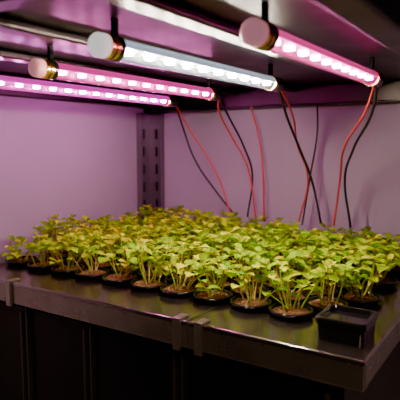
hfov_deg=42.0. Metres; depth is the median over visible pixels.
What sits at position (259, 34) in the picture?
tube light
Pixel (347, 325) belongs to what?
plastic tray
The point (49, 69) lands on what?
tube light
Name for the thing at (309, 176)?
wiring
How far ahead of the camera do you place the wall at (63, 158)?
0.98 m
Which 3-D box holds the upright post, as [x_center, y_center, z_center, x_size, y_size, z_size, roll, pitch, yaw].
[-0.111,-0.060,1.177,0.042,0.266,0.048,4,7,33]
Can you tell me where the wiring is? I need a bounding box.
[176,81,377,227]
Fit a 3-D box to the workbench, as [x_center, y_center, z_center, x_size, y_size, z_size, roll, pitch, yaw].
[0.018,0.555,0.895,0.626,0.902,0.478,4,7,33]
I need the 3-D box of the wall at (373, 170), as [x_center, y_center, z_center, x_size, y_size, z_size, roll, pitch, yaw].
[0.586,0.141,0.790,1.655,1.750,0.030,4,7,33]
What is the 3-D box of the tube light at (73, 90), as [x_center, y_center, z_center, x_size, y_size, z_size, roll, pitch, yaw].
[-0.167,-0.178,0.830,0.021,0.037,0.435,4,7,33]
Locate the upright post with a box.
[136,113,164,223]
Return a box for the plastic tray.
[315,304,377,346]
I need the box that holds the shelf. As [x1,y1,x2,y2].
[0,0,399,112]
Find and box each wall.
[0,96,148,262]
[149,104,399,257]
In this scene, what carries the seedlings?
on the workbench
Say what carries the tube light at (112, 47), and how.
attached to the shelf
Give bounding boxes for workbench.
[0,252,399,399]
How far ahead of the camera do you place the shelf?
0.52 m
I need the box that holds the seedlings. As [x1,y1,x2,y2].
[2,204,399,320]
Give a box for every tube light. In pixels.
[0,75,177,106]
[28,46,221,100]
[87,17,283,91]
[240,1,383,87]

